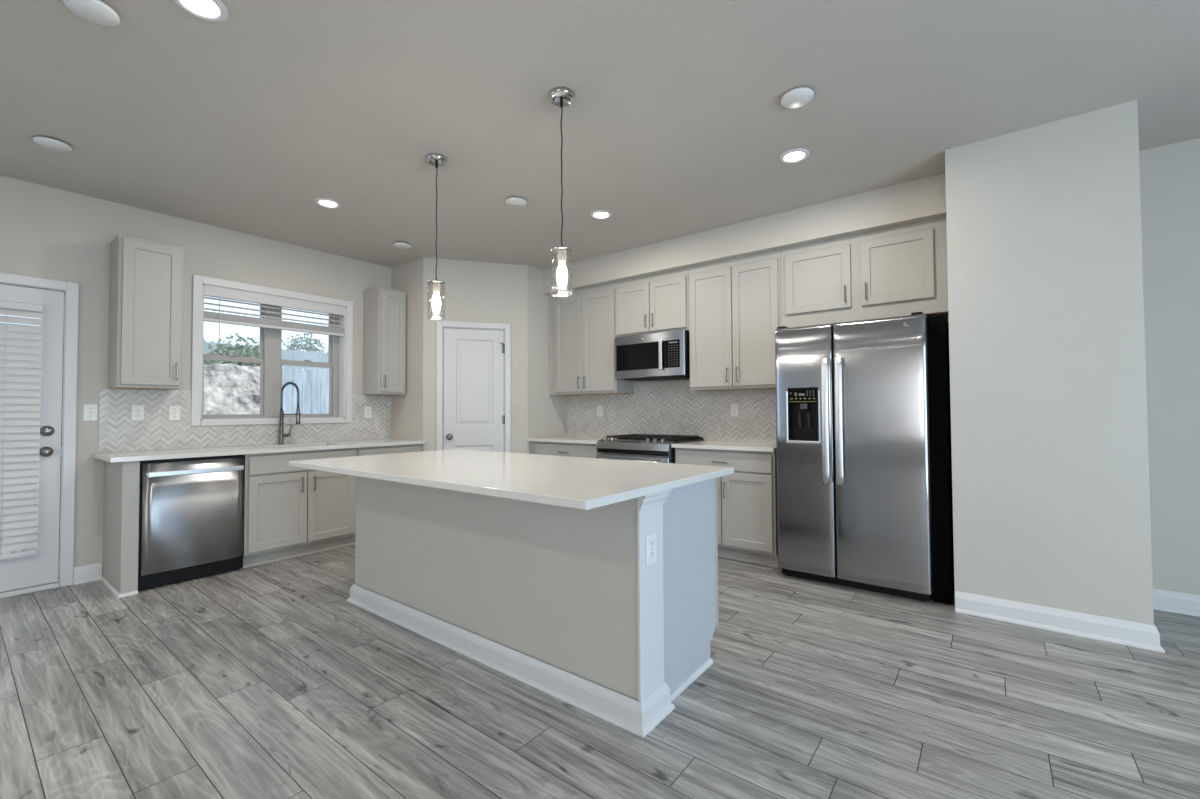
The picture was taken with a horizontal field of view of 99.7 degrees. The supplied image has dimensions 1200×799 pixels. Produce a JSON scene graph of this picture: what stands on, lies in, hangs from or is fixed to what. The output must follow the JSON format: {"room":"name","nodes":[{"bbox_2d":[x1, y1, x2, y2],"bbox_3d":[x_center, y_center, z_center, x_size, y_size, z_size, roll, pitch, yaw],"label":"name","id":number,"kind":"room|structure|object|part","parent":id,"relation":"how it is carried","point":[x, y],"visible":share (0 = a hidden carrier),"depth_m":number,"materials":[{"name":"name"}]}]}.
{"room":"kitchen","nodes":[
{"label":"kitchen","id":0,"kind":"room"},
{"bbox_2d":[0,175,443,566],"bbox_3d":[-4.743,-0.083,2.363,0.220,2.795,11.140,-1,-2,38],"label":"wall","id":1,"kind":"structure","parent":0,"point":[46,232],"depth_m":3.65,"materials":[{"name":"paint"}]},
{"bbox_2d":[0,272,78,597],"bbox_3d":[-4.039,0.227,3.164,0.186,2.107,1.052,-1,-2,38],"label":"door","id":2,"kind":"structure","parent":1,"relation":"in","point":[36,434],"depth_m":3.40,"materials":[{"name":"white paint"}]},
{"bbox_3d":[-3.852,0.206,3.267,0.002,1.610,0.003,1,-2,-37],"label":"ladder cord","id":3,"kind":"part","parent":2,"relation":"part of","materials":[{"name":"white fabric"}]},
{"bbox_3d":[-3.983,1.019,3.108,0.040,0.024,0.707,-1,-2,38],"label":"rail","id":4,"kind":"part","parent":2,"relation":"part of","materials":[{"name":"white plastic"}]},
{"bbox_2d":[0,308,41,551],"bbox_3d":[-3.981,0.191,3.123,0.028,1.577,0.703,-1,-2,38],"label":"blind","id":5,"kind":"object","parent":2,"relation":"attached to","point":[20,417],"depth_m":3.33,"materials":[{"name":"white plastic"}]},
{"bbox_3d":[-3.750,0.355,3.427,0.056,0.068,0.068,-1,-2,38],"label":"knob","id":6,"kind":"part","parent":2,"relation":"part of","materials":[{"name":"silver metal"}]},
{"bbox_2d":[73,563,101,584],"bbox_3d":[-3.619,1.230,3.575,0.030,0.115,0.142,-1,-2,38],"label":"baseboard","id":7,"kind":"structure","parent":1,"relation":"attached to","point":[93,572],"depth_m":3.57,"materials":[{"name":"white paint"}]},
{"bbox_2d":[83,404,97,420],"bbox_3d":[-3.631,0.093,3.605,0.018,0.116,0.072,-1,-2,38],"label":"light switch","id":8,"kind":"object","parent":1,"relation":"attached to","point":[90,411],"visible":1,"depth_m":3.61,"materials":[{"name":"white plastic"}]},
{"bbox_2d":[108,234,184,389],"bbox_3d":[-3.336,-0.613,3.731,0.356,1.068,0.362,-1,-2,38],"label":"upper cabinet","id":9,"kind":"object","parent":1,"relation":"attached to","point":[146,291],"visible":1,"depth_m":3.63,"materials":[{"name":"beige paint"}]},
{"bbox_3d":[-3.121,-0.206,3.729,0.028,0.128,0.010,-1,-2,38],"label":"handle","id":10,"kind":"part","parent":9,"relation":"part of","materials":[{"name":"silver metal"}]},
{"bbox_2d":[98,389,390,452],"bbox_3d":[-2.923,0.170,4.528,0.008,0.461,2.239,-1,-2,38],"label":"tile backsplash","id":11,"kind":"structure","parent":1,"relation":"attached to","point":[118,432],"depth_m":4.04,"materials":[{"name":"tile"}]},
{"bbox_2d":[131,405,143,420],"bbox_3d":[-3.473,0.100,3.802,0.009,0.116,0.072,-1,-2,38],"label":"power outlet","id":12,"kind":"object","parent":11,"relation":"attached to","point":[137,412],"visible":1,"depth_m":3.80,"materials":[{"name":"white plastic"}]},
{"bbox_2d":[169,405,180,419],"bbox_3d":[-3.337,0.105,3.971,0.018,0.116,0.072,-1,-2,38],"label":"light switch","id":13,"kind":"object","parent":11,"relation":"attached to","point":[174,410],"visible":1,"depth_m":3.97,"materials":[{"name":"white plastic"}]},
{"bbox_2d":[364,407,370,417],"bbox_3d":[-2.389,0.130,5.208,0.009,0.116,0.072,-1,-2,38],"label":"power outlet","id":14,"kind":"object","parent":11,"relation":"attached to","point":[367,413],"visible":1,"depth_m":5.20,"materials":[{"name":"white plastic"}]},
{"bbox_2d":[191,275,352,425],"bbox_3d":[-2.974,-0.386,4.648,0.241,1.222,1.294,-1,-2,38],"label":"window","id":15,"kind":"structure","parent":1,"relation":"in","point":[340,349],"depth_m":4.62,"materials":[{"name":"white paint"}]},
{"bbox_3d":[-3.230,-0.616,4.448,0.020,0.565,0.463,-1,-2,38],"label":"sash","id":16,"kind":"part","parent":15,"relation":"part of","materials":[{"name":"clear glass"}]},
{"bbox_3d":[-3.208,-0.114,4.421,0.020,0.530,0.463,-1,-2,38],"label":"sash","id":17,"kind":"part","parent":15,"relation":"part of","materials":[{"name":"clear glass"}]},
{"bbox_3d":[-3.021,-0.375,4.684,0.075,1.094,1.146,-1,-2,38],"label":"frame","id":18,"kind":"part","parent":15,"relation":"part of","materials":[{"name":"white plastic"}]},
{"bbox_2d":[203,286,344,353],"bbox_3d":[-2.915,-0.647,4.608,0.064,0.552,1.146,-1,-2,38],"label":"window blind","id":19,"kind":"object","parent":15,"relation":"attached to","point":[208,316],"visible":0.88,"depth_m":4.53,"materials":[{"name":"white plastic"}]},
{"bbox_3d":[-2.919,-0.651,4.612,0.050,0.024,1.142,-1,-2,38],"label":"rail","id":20,"kind":"part","parent":19,"relation":"part of","materials":[{"name":"white plastic"}]},
{"bbox_3d":[-2.841,-0.105,4.896,0.020,0.530,0.474,-1,-2,38],"label":"sash","id":21,"kind":"part","parent":15,"relation":"part of","materials":[{"name":"clear glass"}]},
{"bbox_3d":[-2.863,-0.607,4.923,0.020,0.565,0.474,-1,-2,38],"label":"sash","id":22,"kind":"part","parent":15,"relation":"part of","materials":[{"name":"clear glass"}]},
{"bbox_2d":[363,286,405,394],"bbox_3d":[-2.201,-0.584,5.202,0.356,1.068,0.299,-1,-2,38],"label":"upper cabinet","id":23,"kind":"object","parent":1,"relation":"attached to","point":[384,309],"visible":1,"depth_m":5.10,"materials":[{"name":"beige paint"}]},
{"bbox_3d":[-2.093,-0.586,5.114,0.020,1.020,0.253,-1,-2,38],"label":"door","id":24,"kind":"part","parent":23,"relation":"part of","materials":[{"name":"beige paint"}]},
{"bbox_2d":[391,257,423,450],"bbox_3d":[-1.976,-0.053,5.280,0.600,2.745,0.100,-1,-2,38],"label":"wall","id":25,"kind":"structure","parent":0,"point":[406,410],"depth_m":5.20,"materials":[{"name":"paint"}]},
{"bbox_2d":[423,257,527,453],"bbox_3d":[-1.282,-0.057,5.255,1.046,2.745,0.100,0,-1,-17],"label":"wall","id":26,"kind":"structure","parent":0,"point":[473,291],"depth_m":5.24,"materials":[{"name":"paint"}]},
{"bbox_2d":[436,321,510,452],"bbox_3d":[-1.298,0.261,5.214,0.739,2.108,0.154,0,-1,-17],"label":"door","id":27,"kind":"structure","parent":26,"relation":"in","point":[477,360],"depth_m":5.21,"materials":[{"name":"white paint"}]},
{"bbox_3d":[-1.518,0.378,5.099,0.064,0.064,0.058,0,-1,-17],"label":"knob","id":28,"kind":"part","parent":27,"relation":"part of","materials":[{"name":"silver metal"}]},
{"bbox_2d":[527,265,566,453],"bbox_3d":[-0.614,-0.051,5.638,0.100,2.745,0.630,-1,-2,38],"label":"wall","id":29,"kind":"structure","parent":0,"point":[547,414],"depth_m":5.51,"materials":[{"name":"paint"}]},
{"bbox_2d":[0,0,1199,269],"bbox_3d":[-1.390,-1.620,-0.194,8.550,0.121,11.140,-1,-2,38],"label":"ceiling","id":30,"kind":"structure","parent":0,"point":[676,124],"depth_m":2.56,"materials":[{"name":"paint"}]},
{"bbox_2d":[33,136,71,151],"bbox_3d":[-3.132,-1.464,2.894,0.152,0.026,0.152,-1,-2,38],"label":"disc","id":31,"kind":"object","parent":30,"relation":"attached to","point":[50,143],"visible":1,"depth_m":2.88,"materials":[{"name":"white plastic"}]},
{"bbox_2d":[62,0,119,25],"bbox_3d":[-1.941,-1.494,1.932,0.156,0.026,0.156,-1,-2,38],"label":"disc","id":32,"kind":"object","parent":30,"relation":"attached to","point":[94,11],"visible":1,"depth_m":1.93,"materials":[{"name":"white plastic"}]},
{"bbox_2d":[173,0,227,21],"bbox_3d":[-1.522,-1.503,1.924,0.176,0.011,0.176,-1,-2,38],"label":"recessed light","id":33,"kind":"object","parent":30,"relation":"in","point":[209,10],"visible":1,"depth_m":1.94,"materials":[{"name":"white paint"}]},
{"bbox_2d":[314,198,340,207],"bbox_3d":[-2.022,-1.456,3.760,0.176,0.011,0.176,-1,-2,38],"label":"recessed light","id":34,"kind":"object","parent":30,"relation":"in","point":[324,202],"visible":1,"depth_m":3.75,"materials":[{"name":"white paint"}]},
{"bbox_2d":[393,241,410,248],"bbox_3d":[-1.829,-1.428,4.671,0.152,0.026,0.152,-1,-2,38],"label":"disc","id":35,"kind":"object","parent":30,"relation":"attached to","point":[403,245],"visible":1,"depth_m":4.65,"materials":[{"name":"white plastic"}]},
{"bbox_2d":[426,153,447,313],"bbox_3d":[-1.001,-0.988,3.097,0.128,0.990,0.128,-1,-2,38],"label":"pendant light","id":36,"kind":"object","parent":30,"relation":"hanging from","point":[435,159],"visible":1,"depth_m":3.08,"materials":[{"name":"white glass"}]},
{"bbox_2d":[433,283,439,292],"bbox_3d":[-1.000,-0.681,3.089,0.044,0.052,0.044,-1,-2,38],"label":"socket","id":37,"kind":"object","parent":36,"relation":"attached to","point":[436,286],"depth_m":3.07,"materials":[{"name":"metal"}]},
{"bbox_3d":[-1.002,-1.078,3.099,0.011,0.710,0.010,-1,-2,38],"label":"cord","id":38,"kind":"part","parent":36,"relation":"part of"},
{"bbox_3d":[-0.999,-0.588,3.087,0.056,0.134,0.056,-1,-2,38],"label":"bulb","id":39,"kind":"part","parent":36,"relation":"part of","materials":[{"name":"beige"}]},
{"bbox_2d":[506,197,526,206],"bbox_3d":[-0.618,-1.458,3.723,0.152,0.026,0.152,-1,-2,38],"label":"disc","id":40,"kind":"object","parent":30,"relation":"attached to","point":[512,201],"visible":1,"depth_m":3.71,"materials":[{"name":"white plastic"}]},
{"bbox_2d":[548,87,573,288],"bbox_3d":[-0.188,-1.007,2.483,0.128,0.990,0.128,-1,-2,38],"label":"pendant light","id":41,"kind":"object","parent":30,"relation":"hanging from","point":[561,97],"visible":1,"depth_m":2.46,"materials":[{"name":"white glass"}]},
{"bbox_3d":[-0.188,-1.097,2.486,0.011,0.710,0.010,-1,-2,38],"label":"cord","id":42,"kind":"part","parent":41,"relation":"part of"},
{"bbox_3d":[-0.185,-0.607,2.474,0.056,0.134,0.056,-1,-2,38],"label":"bulb","id":43,"kind":"part","parent":41,"relation":"part of","materials":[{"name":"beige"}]},
{"bbox_2d":[558,250,566,261],"bbox_3d":[-0.186,-0.700,2.476,0.044,0.052,0.044,-1,-2,38],"label":"socket","id":44,"kind":"object","parent":41,"relation":"attached to","point":[561,253],"depth_m":2.46,"materials":[{"name":"metal"}]},
{"bbox_2d":[590,210,611,218],"bbox_3d":[0.008,-1.461,4.008,0.176,0.011,0.176,-1,-2,38],"label":"recessed light","id":45,"kind":"object","parent":30,"relation":"in","point":[598,214],"visible":1,"depth_m":3.99,"materials":[{"name":"white paint"}]},
{"bbox_2d":[779,148,809,163],"bbox_3d":[1.192,-1.489,3.101,0.176,0.011,0.176,-1,-2,38],"label":"recessed light","id":46,"kind":"object","parent":30,"relation":"in","point":[796,155],"visible":1,"depth_m":3.09,"materials":[{"name":"white paint"}]},
{"bbox_2d":[781,87,813,107],"bbox_3d":[0.975,-1.495,2.502,0.152,0.026,0.152,-1,-2,38],"label":"disc","id":47,"kind":"object","parent":30,"relation":"attached to","point":[797,97],"visible":1,"depth_m":2.48,"materials":[{"name":"white plastic"}]},
{"bbox_2d":[0,545,1199,798],"bbox_3d":[-1.411,1.214,-0.259,8.530,0.060,11.100,-1,-2,38],"label":"floor","id":48,"kind":"structure","parent":0,"point":[263,681],"depth_m":2.03,"materials":[{"name":"grey wood"}]},
{"bbox_2d":[101,461,139,597],"bbox_3d":[-3.318,0.847,3.491,0.622,0.874,0.098,-1,-2,38],"label":"end panel","id":49,"kind":"object","parent":48,"relation":"on","point":[121,479],"visible":0.84,"depth_m":3.33,"materials":[{"name":"beige paint"}]},
{"bbox_3d":[-3.316,1.275,3.481,0.622,0.019,0.098,-1,-2,38],"label":"shoe molding","id":50,"kind":"part","parent":49,"relation":"part of","materials":[{"name":"white paint"}]},
{"bbox_2d":[138,455,243,589],"bbox_3d":[-3.074,0.855,3.747,0.638,0.868,0.597,-1,-2,38],"label":"dishwasher","id":51,"kind":"object","parent":48,"relation":"on","point":[191,510],"visible":0.96,"depth_m":3.55,"materials":[{"name":"silver metal"}]},
{"bbox_3d":[-2.880,1.184,3.591,0.013,0.021,0.595,-1,-2,38],"label":"trim","id":52,"kind":"part","parent":51,"relation":"part of","materials":[{"name":"black plastic"}]},
{"bbox_3d":[-2.845,0.506,3.578,0.056,0.036,0.556,-1,-2,38],"label":"handle","id":53,"kind":"part","parent":51,"relation":"part of","materials":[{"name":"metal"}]},
{"bbox_2d":[241,448,355,568],"bbox_3d":[-2.652,0.864,4.340,0.640,0.874,0.849,-1,-2,38],"label":"base cabinet","id":54,"kind":"object","parent":48,"relation":"on","point":[290,512],"visible":0.86,"depth_m":4.10,"materials":[{"name":"beige paint"}]},
{"bbox_2d":[93,439,424,461],"bbox_3d":[-2.681,0.411,4.319,0.636,0.030,2.267,-1,-2,38],"label":"countertop","id":55,"kind":"structure","parent":54,"relation":"on","point":[273,448],"depth_m":3.92,"materials":[{"name":"white stone"}]},
{"bbox_2d":[278,382,300,444],"bbox_3d":[-2.752,0.121,4.515,0.220,0.559,0.098,-1,-1,10],"label":"kitchen faucet","id":56,"kind":"object","parent":55,"relation":"on","point":[282,435],"visible":1,"depth_m":4.49,"materials":[{"name":"silver metal"}]},
{"bbox_3d":[-2.812,0.283,4.537,0.028,0.105,0.084,-1,-2,38],"label":"lever","id":57,"kind":"part","parent":56,"relation":"part of","materials":[{"name":"silver metal"}]},
{"bbox_3d":[-2.549,0.883,4.012,0.020,0.576,0.414,-1,-2,38],"label":"door","id":58,"kind":"part","parent":54,"relation":"part of","materials":[{"name":"beige paint"}]},
{"bbox_3d":[-2.431,0.695,4.132,0.028,0.128,0.010,-1,-2,38],"label":"handle","id":59,"kind":"part","parent":54,"relation":"part of","materials":[{"name":"silver metal"}]},
{"bbox_3d":[-2.373,0.696,4.206,0.028,0.128,0.010,-1,-2,38],"label":"handle","id":60,"kind":"part","parent":54,"relation":"part of","materials":[{"name":"silver metal"}]},
{"bbox_3d":[-2.297,0.889,4.337,0.020,0.576,0.392,-1,-2,38],"label":"door","id":61,"kind":"part","parent":54,"relation":"part of","materials":[{"name":"beige paint"}]},
{"bbox_2d":[352,444,421,544],"bbox_3d":[-2.189,0.876,4.940,0.640,0.874,0.665,-1,-2,38],"label":"base cabinet","id":62,"kind":"object","parent":48,"relation":"on","point":[362,451],"visible":0.08,"depth_m":4.73,"materials":[{"name":"beige paint"}]},
{"bbox_3d":[-1.986,0.525,4.752,0.020,0.140,0.570,-1,-2,38],"label":"drawer","id":63,"kind":"part","parent":62,"relation":"part of","materials":[{"name":"beige paint"}]},
{"bbox_2d":[347,476,718,737],"bbox_3d":[-0.488,0.816,2.817,2.210,0.874,0.762,-1,-2,38],"label":"kitchen island","id":64,"kind":"object","parent":48,"relation":"on","point":[565,603],"visible":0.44,"depth_m":2.23,"materials":[{"name":"paint"}]},
{"bbox_3d":[-0.523,1.199,2.759,2.210,0.105,0.638,-1,-2,38],"label":"baseboard","id":65,"kind":"part","parent":64,"relation":"part of","materials":[{"name":"white paint"}]},
{"bbox_2d":[289,449,733,509],"bbox_3d":[-0.574,0.361,2.712,2.230,0.030,1.150,-1,-2,38],"label":"island countertop","id":66,"kind":"structure","parent":64,"relation":"on","point":[582,483],"depth_m":2.30,"materials":[{"name":"white stone"}]},
{"bbox_2d":[646,532,656,565],"bbox_3d":[0.198,0.573,1.946,0.009,0.116,0.072,-1,-2,38],"label":"power outlet","id":67,"kind":"object","parent":64,"relation":"attached to","point":[651,558],"visible":1,"depth_m":1.94,"materials":[{"name":"white plastic"}]},
{"bbox_2d":[650,539,653,547],"bbox_3d":[0.200,0.552,1.945,0.003,0.030,0.032,-1,-2,38],"label":"receptacle","id":68,"kind":"object","parent":67,"relation":"attached to","point":[651,540],"depth_m":1.94,"materials":[{"name":"white plastic"}]},
{"bbox_2d":[650,550,654,558],"bbox_3d":[0.200,0.594,1.944,0.003,0.030,0.032,-1,-2,38],"label":"receptacle","id":69,"kind":"object","parent":67,"relation":"attached to","point":[652,552],"depth_m":1.94,"materials":[{"name":"white plastic"}]},
{"bbox_3d":[0.385,0.797,2.232,0.016,0.874,0.544,-1,-2,38],"label":"panel","id":70,"kind":"part","parent":64,"relation":"part of","materials":[{"name":"grey paint"}]},
{"bbox_3d":[0.397,1.223,2.209,0.014,0.021,0.421,-1,-2,38],"label":"shoe molding","id":71,"kind":"part","parent":64,"relation":"part of","materials":[{"name":"white paint"}]},
{"bbox_3d":[0.559,0.737,2.459,0.020,0.744,0.022,-1,-2,38],"label":"frame","id":72,"kind":"part","parent":64,"relation":"part of","materials":[{"name":"beige paint"}]},
{"bbox_2d":[531,441,598,457],"bbox_3d":[-0.200,0.874,5.293,0.934,0.874,0.640,-1,-2,38],"label":"base cabinet","id":73,"kind":"object","parent":48,"relation":"on","point":[541,448],"visible":0.23,"depth_m":5.05,"materials":[{"name":"beige paint"}]},
{"bbox_2d":[527,436,608,443],"bbox_3d":[-0.198,0.421,5.303,0.947,0.030,0.636,-1,-2,38],"label":"countertop","id":74,"kind":"structure","parent":73,"relation":"on","point":[559,439],"depth_m":5.18,"materials":[{"name":"white stone"}]},
{"bbox_2d":[596,434,703,462],"bbox_3d":[0.459,0.818,4.729,0.786,0.952,0.714,-1,-2,38],"label":"gas range","id":75,"kind":"object","parent":48,"relation":"on","point":[631,447],"visible":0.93,"depth_m":4.51,"materials":[{"name":"silver metal"}]},
{"bbox_3d":[0.260,0.544,4.478,0.662,0.025,0.064,-1,-2,38],"label":"handle","id":76,"kind":"part","parent":75,"relation":"part of","materials":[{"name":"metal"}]},
{"bbox_3d":[0.293,0.787,4.514,0.756,0.575,0.044,-1,-2,38],"label":"oven door","id":77,"kind":"part","parent":75,"relation":"part of","materials":[{"name":"silver metal"}]},
{"bbox_3d":[0.297,0.427,4.531,0.770,0.126,0.085,-1,-2,38],"label":"control panel","id":78,"kind":"part","parent":75,"relation":"part of","materials":[{"name":"silver metal"}]},
{"bbox_2d":[609,438,703,443],"bbox_3d":[0.497,0.381,4.791,0.786,0.016,0.580,-1,-2,38],"label":"cooktop","id":79,"kind":"object","parent":75,"relation":"in","point":[672,440],"depth_m":4.54,"materials":[{"name":"black metal"}]},
{"bbox_2d":[675,448,778,567],"bbox_3d":[1.143,0.842,4.257,0.849,0.874,0.640,-1,-2,38],"label":"base cabinet","id":80,"kind":"object","parent":48,"relation":"on","point":[747,520],"visible":0.55,"depth_m":3.92,"materials":[{"name":"beige paint"}]},
{"bbox_3d":[0.809,0.868,4.158,0.401,0.576,0.020,-1,-2,38],"label":"door","id":81,"kind":"part","parent":80,"relation":"part of","materials":[{"name":"beige paint"}]},
{"bbox_2d":[671,440,776,451],"bbox_3d":[1.140,0.389,4.271,0.866,0.030,0.636,-1,-2,38],"label":"countertop","id":82,"kind":"structure","parent":80,"relation":"on","point":[716,445],"depth_m":4.12,"materials":[{"name":"white stone"}]},
{"bbox_3d":[0.969,0.492,4.042,0.810,0.140,0.020,-1,-2,38],"label":"drawer","id":83,"kind":"part","parent":80,"relation":"part of","materials":[{"name":"beige paint"}]},
{"bbox_3d":[1.133,0.861,3.908,0.401,0.576,0.020,-1,-2,38],"label":"door","id":84,"kind":"part","parent":80,"relation":"part of","materials":[{"name":"beige paint"}]},
{"bbox_2d":[775,312,954,603],"bbox_3d":[1.877,0.363,3.593,1.015,1.792,0.795,-1,-2,38],"label":"refrigerator","id":85,"kind":"object","parent":48,"relation":"on","point":[865,498],"visible":0.99,"depth_m":3.26,"materials":[{"name":"silver metal"}]},
{"bbox_3d":[1.409,0.121,3.513,0.228,0.368,0.016,-1,-2,38],"label":"dispenser trim","id":86,"kind":"part","parent":85,"relation":"part of","materials":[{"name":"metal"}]},
{"bbox_3d":[1.433,0.341,3.536,0.382,1.706,0.075,-1,-2,38],"label":"freezer door","id":87,"kind":"part","parent":85,"relation":"part of","materials":[{"name":"silver metal"}]},
{"bbox_3d":[1.518,0.143,3.404,0.044,0.843,0.050,-1,-2,38],"label":"handle","id":88,"kind":"part","parent":85,"relation":"part of","materials":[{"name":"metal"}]},
{"bbox_3d":[1.587,0.141,3.352,0.044,0.843,0.050,-1,-2,38],"label":"handle","id":89,"kind":"part","parent":85,"relation":"part of","materials":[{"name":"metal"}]},
{"bbox_3d":[1.800,0.332,3.253,0.530,1.706,0.075,-1,-2,38],"label":"fridge door","id":90,"kind":"part","parent":85,"relation":"part of","materials":[{"name":"silver metal"}]},
{"bbox_2d":[543,173,945,294],"bbox_3d":[0.952,-1.326,4.604,3.690,0.262,0.395,-1,-2,38],"label":"wall","id":91,"kind":"structure","parent":0,"point":[923,199],"depth_m":4.03,"materials":[{"name":"paint"}]},
{"bbox_2d":[586,138,1199,594],"bbox_3d":[1.977,-0.076,4.126,8.550,2.795,0.140,-1,-2,38],"label":"wall","id":92,"kind":"structure","parent":0,"point":[1169,174],"depth_m":2.97,"materials":[{"name":"paint"}]},
{"bbox_2d":[549,282,633,395],"bbox_3d":[-0.126,-0.612,5.444,0.925,1.114,0.356,-1,-2,38],"label":"upper cabinet","id":93,"kind":"object","parent":92,"relation":"attached to","point":[582,322],"visible":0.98,"depth_m":5.29,"materials":[{"name":"beige paint"}]},
{"bbox_3d":[-0.337,-0.588,5.430,0.381,1.016,0.020,-1,-2,38],"label":"door","id":94,"kind":"part","parent":93,"relation":"part of","materials":[{"name":"beige paint"}]},
{"bbox_3d":[-0.019,-0.595,5.184,0.412,1.016,0.020,-1,-2,38],"label":"door","id":95,"kind":"part","parent":93,"relation":"part of","materials":[{"name":"beige paint"}]},
{"bbox_2d":[616,268,688,336],"bbox_3d":[0.560,-0.899,4.921,0.809,0.572,0.356,-1,-2,38],"label":"upper cabinet","id":96,"kind":"object","parent":92,"relation":"attached to","point":[659,302],"visible":0.86,"depth_m":4.78,"materials":[{"name":"beige paint"}]},
{"bbox_3d":[0.318,-0.877,4.931,0.385,0.468,0.020,-1,-2,38],"label":"door","id":97,"kind":"part","parent":96,"relation":"part of","materials":[{"name":"beige paint"}]},
{"bbox_2d":[615,329,689,380],"bbox_3d":[0.555,-0.403,4.863,0.758,0.423,0.415,-1,-2,38],"label":"microwave","id":98,"kind":"object","parent":96,"relation":"attached to","point":[658,356],"visible":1,"depth_m":4.70,"materials":[{"name":"silver metal"}]},
{"bbox_3d":[0.557,-0.410,4.620,0.034,0.270,0.032,-1,-2,38],"label":"handle","id":99,"kind":"part","parent":98,"relation":"part of","materials":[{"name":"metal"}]},
{"bbox_3d":[0.643,-0.413,4.571,0.175,0.249,0.004,-1,-2,38],"label":"control panel","id":100,"kind":"part","parent":98,"relation":"part of","materials":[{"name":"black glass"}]},
{"bbox_3d":[0.627,-0.884,4.692,0.380,0.468,0.020,-1,-2,38],"label":"door","id":101,"kind":"part","parent":96,"relation":"part of","materials":[{"name":"beige paint"}]},
{"bbox_2d":[567,379,775,442],"bbox_3d":[0.645,0.100,5.055,2.597,0.589,0.008,-1,-2,38],"label":"tile backsplash","id":102,"kind":"structure","parent":92,"relation":"attached to","point":[663,407],"depth_m":4.97,"materials":[{"name":"tile"}]},
{"bbox_2d":[597,406,602,415],"bbox_3d":[-0.003,0.126,5.543,0.072,0.116,0.009,-1,-2,38],"label":"power outlet","id":103,"kind":"object","parent":102,"relation":"attached to","point":[599,408],"visible":1,"depth_m":5.54,"materials":[{"name":"white plastic"}]},
{"bbox_2d":[731,404,738,415],"bbox_3d":[1.225,0.096,4.597,0.072,0.116,0.009,-1,-2,38],"label":"power outlet","id":104,"kind":"object","parent":102,"relation":"attached to","point":[734,407],"visible":1,"depth_m":4.59,"materials":[{"name":"white plastic"}]},
{"bbox_2d":[689,250,780,390],"bbox_3d":[1.208,-0.644,4.416,0.821,1.114,0.356,-1,-2,38],"label":"upper cabinet","id":105,"kind":"object","parent":92,"relation":"attached to","point":[735,304],"visible":0.91,"depth_m":4.28,"materials":[{"name":"beige paint"}]},
{"bbox_3d":[0.965,-0.619,4.426,0.396,1.016,0.020,-1,-2,38],"label":"door","id":106,"kind":"part","parent":105,"relation":"part of","materials":[{"name":"beige paint"}]},
{"bbox_3d":[1.281,-0.626,4.183,0.386,1.016,0.020,-1,-2,38],"label":"door","id":107,"kind":"part","parent":105,"relation":"part of","materials":[{"name":"beige paint"}]},
{"bbox_2d":[780,217,948,327],"bbox_3d":[1.978,-0.897,3.827,1.127,0.644,0.356,-1,-2,38],"label":"upper cabinet","id":108,"kind":"object","parent":92,"relation":"attached to","point":[902,270],"visible":0.84,"depth_m":3.67,"materials":[{"name":"beige paint"}]},
{"bbox_3d":[1.668,-0.913,3.890,0.475,0.470,0.020,-1,-2,38],"label":"door","id":109,"kind":"part","parent":108,"relation":"part of","materials":[{"name":"beige paint"}]},
{"bbox_3d":[1.814,-0.782,3.744,0.010,0.128,0.028,-1,-2,38],"label":"handle","id":110,"kind":"part","parent":108,"relation":"part of","materials":[{"name":"silver metal"}]},
{"bbox_3d":[2.088,-0.923,3.566,0.444,0.470,0.020,-1,-2,38],"label":"door","id":111,"kind":"part","parent":108,"relation":"part of","materials":[{"name":"beige paint"}]},
{"bbox_2d":[945,100,1153,624],"bbox_3d":[2.631,-0.131,3.063,0.805,2.745,0.745,-1,-2,38],"label":"wall","id":112,"kind":"structure","parent":0,"point":[1051,488],"depth_m":2.74,"materials":[{"name":"paint"}]},
{"bbox_2d":[955,589,1199,652],"bbox_3d":[3.646,1.160,2.236,3.368,0.115,0.775,-1,-2,38],"label":"baseboard","id":113,"kind":"structure","parent":112,"relation":"attached to","point":[1123,632],"depth_m":2.74,"materials":[{"name":"white paint"}]},
{"label":"outside","id":114,"kind":"structure","parent":0,"visible":0},
{"bbox_3d":[-14.889,1.989,17.765,34.690,0.100,70.000,-1,-2,38],"label":"ground","id":115,"kind":"structure","parent":114,"visible":0},
{"bbox_2d":[0,352,320,555],"bbox_3d":[-6.837,0.469,6.215,5.200,2.399,8.500,-1,-2,38],"label":"bank","id":116,"kind":"object","parent":115,"relation":"on","point":[231,388],"visible":0.11,"depth_m":8.19,"materials":[{"name":"grey stone"}]},
{"bbox_2d":[0,330,328,369],"bbox_3d":[-8.637,0.247,11.839,0.152,3.092,16.198,-1,-2,38],"label":"fence","id":117,"kind":"object","parent":115,"relation":"on","point":[287,354],"visible":0.08,"depth_m":12.90,"materials":[{"name":"grey wood"}]},
{"bbox_2d":[204,333,259,365],"bbox_3d":[-7.481,0.175,10.576,1.351,3.147,1.460,-1,-2,38],"label":"tree","id":118,"kind":"object","parent":115,"relation":"on","point":[239,350],"visible":0.2,"depth_m":10.41,"materials":[{"name":"green plant"}]},
{"bbox_2d":[282,333,327,351],"bbox_3d":[-9.543,-0.170,16.342,1.438,4.134,1.455,-1,-2,38],"label":"tree","id":119,"kind":"object","parent":115,"relation":"on","point":[303,346],"visible":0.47,"depth_m":16.23,"materials":[{"name":"green plant"}]},
{"bbox_2d":[282,367,328,413],"bbox_3d":[-3.416,0.619,9.753,0.152,2.192,4.964,-1,-2,38],"label":"wooden fence","id":120,"kind":"object","parent":115,"relation":"on","point":[309,403],"visible":0.06,"depth_m":8.04,"materials":[{"name":"grey wood"}]}
]}

